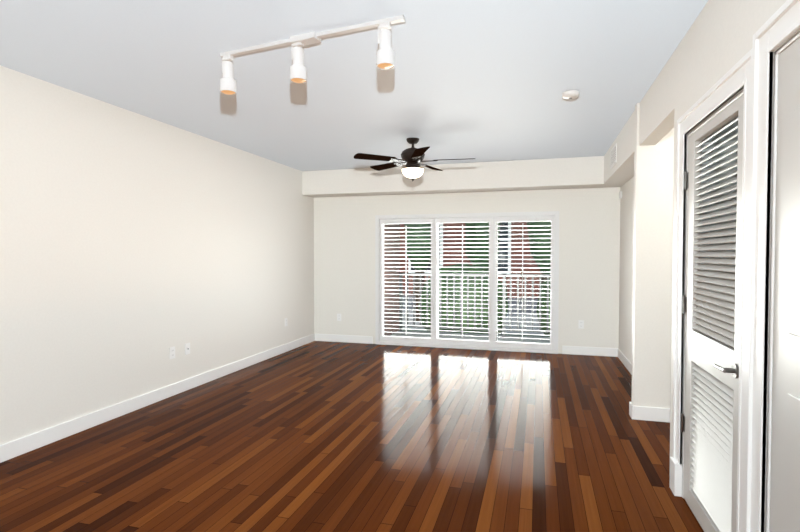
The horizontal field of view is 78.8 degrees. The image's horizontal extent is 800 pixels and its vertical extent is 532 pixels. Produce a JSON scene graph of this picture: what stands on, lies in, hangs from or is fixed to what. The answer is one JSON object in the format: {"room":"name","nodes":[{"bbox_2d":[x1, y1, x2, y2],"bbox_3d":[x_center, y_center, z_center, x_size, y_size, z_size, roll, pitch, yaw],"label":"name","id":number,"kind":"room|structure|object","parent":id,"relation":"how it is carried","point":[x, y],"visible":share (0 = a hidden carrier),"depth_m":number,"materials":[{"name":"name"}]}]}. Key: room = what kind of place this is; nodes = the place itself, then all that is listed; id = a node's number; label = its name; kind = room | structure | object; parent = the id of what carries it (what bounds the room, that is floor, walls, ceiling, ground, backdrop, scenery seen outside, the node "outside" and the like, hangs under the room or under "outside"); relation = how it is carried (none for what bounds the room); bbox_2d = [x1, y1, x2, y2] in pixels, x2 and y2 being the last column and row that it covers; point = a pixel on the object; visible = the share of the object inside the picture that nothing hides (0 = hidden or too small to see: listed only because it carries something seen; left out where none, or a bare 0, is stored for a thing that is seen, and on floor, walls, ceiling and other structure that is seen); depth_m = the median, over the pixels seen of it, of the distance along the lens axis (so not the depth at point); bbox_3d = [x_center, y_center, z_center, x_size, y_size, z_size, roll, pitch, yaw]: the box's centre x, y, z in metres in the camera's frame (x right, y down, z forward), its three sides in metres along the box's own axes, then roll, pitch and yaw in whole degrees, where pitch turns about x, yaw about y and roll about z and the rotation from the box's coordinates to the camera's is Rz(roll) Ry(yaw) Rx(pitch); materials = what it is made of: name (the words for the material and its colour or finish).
{"room":"empty living room","nodes":[
{"label":"empty living room","id":0,"kind":"room"},
{"bbox_2d":[0,65,313,444],"bbox_3d":[-2.741,-0.017,3.517,0.150,2.700,9.570,0,1,16],"label":"wall","id":1,"kind":"structure","parent":0,"point":[134,247],"depth_m":4.32,"materials":[{"name":"beige paint"}]},
{"bbox_2d":[0,334,315,462],"bbox_3d":[-2.659,1.275,3.526,0.020,0.118,9.270,0,1,16],"label":"baseboard","id":2,"kind":"structure","parent":1,"relation":"attached to","point":[23,445],"depth_m":4.32,"materials":[{"name":"white wood"}]},
{"bbox_2d":[169,346,174,358],"bbox_3d":[-2.279,0.870,4.879,0.008,0.116,0.072,0,1,16],"label":"electrical outlet","id":3,"kind":"object","parent":1,"relation":"attached to","point":[172,352],"visible":1,"depth_m":4.87,"materials":[{"name":"white plastic"}]},
{"bbox_2d":[185,343,189,354],"bbox_3d":[-2.216,0.865,5.090,0.014,0.116,0.072,0,1,16],"label":"outlet","id":4,"kind":"object","parent":1,"relation":"attached to","point":[187,348],"visible":1,"depth_m":5.08,"materials":[{"name":"white plastic"}]},
{"bbox_2d":[0,341,703,531],"bbox_3d":[0.698,1.417,2.577,7.300,0.120,9.570,0,1,16],"label":"floor","id":5,"kind":"structure","parent":0,"point":[320,436],"depth_m":3.43,"materials":[{"name":"brown wood"}]},
{"bbox_2d":[0,0,707,170],"bbox_3d":[0.698,-1.402,2.507,7.300,0.120,9.570,0,1,16],"label":"ceiling","id":6,"kind":"structure","parent":0,"point":[484,80],"depth_m":3.36,"materials":[{"name":"paint"}]},
{"bbox_2d":[220,15,405,94],"bbox_3d":[-0.559,-1.223,2.875,1.266,0.257,0.100,1,2,23],"label":"spotlights","id":7,"kind":"object","parent":6,"relation":"attached to","point":[385,56],"visible":1,"depth_m":2.85,"materials":[{"name":"white metal"}]},
{"bbox_2d":[354,138,474,180],"bbox_3d":[0.185,-1.177,5.434,1.296,0.474,1.322,0,1,16],"label":"ceiling fan","id":8,"kind":"object","parent":6,"relation":"hanging from","point":[412,157],"visible":1,"depth_m":5.35,"materials":[{"name":"brown metal"}]},
{"bbox_2d":[562,90,578,98],"bbox_3d":[1.356,-1.353,3.876,0.132,0.045,0.132,0,1,16],"label":"smoke detector","id":9,"kind":"object","parent":6,"relation":"attached to","point":[571,94],"visible":1,"depth_m":3.83,"materials":[{"name":"white plastic"}]},
{"bbox_2d":[314,187,619,353],"bbox_3d":[0.901,-0.112,7.379,4.750,2.700,0.150,0,1,16],"label":"wall","id":10,"kind":"structure","parent":0,"point":[344,252],"depth_m":7.13,"materials":[{"name":"beige paint"}]},
{"bbox_2d":[316,334,372,343],"bbox_3d":[-0.906,1.169,7.837,0.980,0.118,0.016,0,1,16],"label":"baseboard","id":11,"kind":"structure","parent":10,"relation":"attached to","point":[319,337],"depth_m":7.82,"materials":[{"name":"white wood"}]},
{"bbox_2d":[375,211,558,353],"bbox_3d":[0.955,0.227,7.356,2.740,2.025,0.180,0,1,16],"label":"door frame","id":12,"kind":"structure","parent":10,"relation":"in","point":[459,215],"depth_m":7.24,"materials":[{"name":"white wood"}]},
{"bbox_2d":[380,216,553,349],"bbox_3d":[0.940,0.235,7.303,2.610,1.914,0.077,0,1,16],"label":"window shutters","id":13,"kind":"object","parent":12,"relation":"attached to","point":[492,271],"visible":1,"depth_m":7.25,"materials":[{"name":"white wood"}]},
{"bbox_2d":[383,216,554,348],"bbox_3d":[0.967,0.243,7.400,2.670,1.990,0.040,0,1,16],"label":"sliding door","id":14,"kind":"structure","parent":12,"relation":"attached to","point":[496,285],"depth_m":7.40,"materials":[{"name":"white"}]},
{"bbox_2d":[578,320,583,328],"bbox_3d":[2.549,0.822,6.852,0.072,0.116,0.008,0,1,16],"label":"electrical outlet","id":15,"kind":"object","parent":10,"relation":"attached to","point":[580,324],"visible":1,"depth_m":6.85,"materials":[{"name":"white plastic"}]},
{"bbox_2d":[562,346,615,356],"bbox_3d":[2.644,1.193,6.828,0.700,0.118,0.020,0,1,16],"label":"baseboard","id":16,"kind":"structure","parent":10,"relation":"attached to","point":[575,350],"depth_m":6.82,"materials":[{"name":"white wood"}]},
{"bbox_2d":[302,111,634,197],"bbox_3d":[0.451,-1.247,6.038,4.600,0.364,2.620,0,1,16],"label":"beam","id":17,"kind":"structure","parent":0,"point":[564,173],"depth_m":6.79,"materials":[{"name":"beige paint"}]},
{"bbox_2d":[610,143,616,168],"bbox_3d":[2.420,-1.242,5.532,0.016,0.210,0.420,0,1,16],"label":"ceiling vent","id":18,"kind":"object","parent":17,"relation":"in","point":[613,157],"visible":1,"depth_m":5.47,"materials":[{"name":"white plastic"}]},
{"bbox_2d":[619,177,633,363],"bbox_3d":[2.736,-0.063,5.419,0.150,2.700,2.620,0,1,16],"label":"wall","id":19,"kind":"structure","parent":0,"point":[626,266],"depth_m":6.17,"materials":[{"name":"beige paint"}]},
{"bbox_2d":[616,348,631,374],"bbox_3d":[2.654,1.227,5.474,0.020,0.118,2.620,0,1,16],"label":"baseboard","id":20,"kind":"structure","parent":19,"relation":"attached to","point":[619,354],"depth_m":6.18,"materials":[{"name":"white wood"}]},
{"bbox_2d":[631,103,673,407],"bbox_3d":[3.312,-0.025,3.842,2.680,2.700,0.100,0,1,16],"label":"wall","id":21,"kind":"structure","parent":0,"point":[652,268],"depth_m":4.13,"materials":[{"name":"beige paint"}]},
{"bbox_2d":[629,402,669,422],"bbox_3d":[3.292,1.267,3.830,2.696,0.118,0.036,0,1,16],"label":"baseboard","id":22,"kind":"structure","parent":21,"relation":"attached to","point":[658,414],"depth_m":4.14,"materials":[{"name":"white wood"}]},
{"bbox_2d":[639,0,799,531],"bbox_3d":[1.193,0.046,0.988,0.120,2.700,6.550,0,1,16],"label":"wall","id":23,"kind":"structure","parent":0,"point":[715,45],"depth_m":2.59,"materials":[{"name":"beige paint"}]},
{"bbox_2d":[681,94,743,531],"bbox_3d":[1.525,0.310,2.421,0.091,2.076,0.831,0,1,16],"label":"door","id":24,"kind":"structure","parent":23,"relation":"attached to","point":[709,422],"depth_m":2.40,"materials":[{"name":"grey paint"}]},
{"bbox_2d":[669,0,799,531],"bbox_3d":[1.430,0.242,1.903,0.160,2.262,2.113,0,1,16],"label":"door frame","id":25,"kind":"structure","parent":23,"relation":"attached to","point":[777,29],"depth_m":1.88,"materials":[{"name":"white wood"}]},
{"bbox_2d":[769,38,799,531],"bbox_3d":[1.263,0.313,1.395,0.041,2.121,0.776,0,1,16],"label":"door","id":26,"kind":"structure","parent":23,"relation":"in","point":[785,478],"depth_m":1.67,"materials":[{"name":"grey paint"}]},
{"bbox_2d":[709,117,737,293],"bbox_3d":[3.050,0.005,2.659,2.540,2.700,0.100,0,1,16],"label":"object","id":27,"kind":"structure","parent":0,"point":[727,136],"depth_m":2.91,"materials":[{"name":"beige paint"}]},
{"label":"outside","id":28,"kind":"structure","parent":0,"visible":0},
{"bbox_2d":[402,311,544,335],"bbox_3d":[10.623,1.181,32.065,90.000,0.200,52.580,0,1,16],"label":"ground","id":29,"kind":"structure","parent":28,"point":[528,327],"depth_m":13.11,"materials":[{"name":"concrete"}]},
{"bbox_2d":[384,224,399,335],"bbox_3d":[-0.417,-0.166,8.557,0.470,3.650,1.400,0,1,16],"label":"pier","id":30,"kind":"structure","parent":29,"relation":"on","point":[392,288],"depth_m":8.65,"materials":[{"name":"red brick"}]},
{"bbox_2d":[402,295,537,314],"bbox_3d":[6.608,1.420,17.916,90.000,0.020,7.000,0,1,16],"label":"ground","id":31,"kind":"structure","parent":29,"relation":"on","point":[514,303],"depth_m":17.85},
{"bbox_2d":[392,330,549,343],"bbox_3d":[1.281,1.456,8.115,4.700,0.430,1.400,0,1,16],"label":"balcony slab","id":32,"kind":"object","parent":29,"relation":"on","point":[515,338],"depth_m":8.51,"materials":[{"name":"concrete"}]},
{"bbox_2d":[399,273,550,335],"bbox_3d":[1.852,0.684,8.588,3.870,1.090,0.053,0,1,16],"label":"railing","id":33,"kind":"object","parent":32,"relation":"on","point":[503,302],"depth_m":8.70,"materials":[{"name":"white metal"}]},
{"bbox_2d":[400,222,550,298],"bbox_3d":[8.212,-6.432,23.376,70.000,15.450,8.250,0,1,16],"label":"building","id":34,"kind":"structure","parent":29,"relation":"on","point":[455,236],"depth_m":20.50,"materials":[{"name":"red brick"}]},
{"bbox_2d":[405,330,545,336],"bbox_3d":[4.274,1.612,9.692,90.000,0.040,1.700,0,1,16],"label":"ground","id":35,"kind":"structure","parent":29,"relation":"on","point":[499,334],"depth_m":11.08,"materials":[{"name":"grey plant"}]},
{"bbox_2d":[418,264,550,336],"bbox_3d":[2.490,0.787,10.009,22.046,2.621,2.040,0,1,16],"label":"hedge","id":36,"kind":"object","parent":35,"relation":"on","point":[485,300],"depth_m":9.96,"materials":[{"name":"green plant"}]},
{"bbox_2d":[404,221,550,320],"bbox_3d":[2.448,-2.428,13.108,16.584,8.026,1.584,0,1,16],"label":"trees","id":37,"kind":"object","parent":29,"relation":"on","point":[468,250],"depth_m":13.14,"materials":[{"name":"green plant"}]}
]}

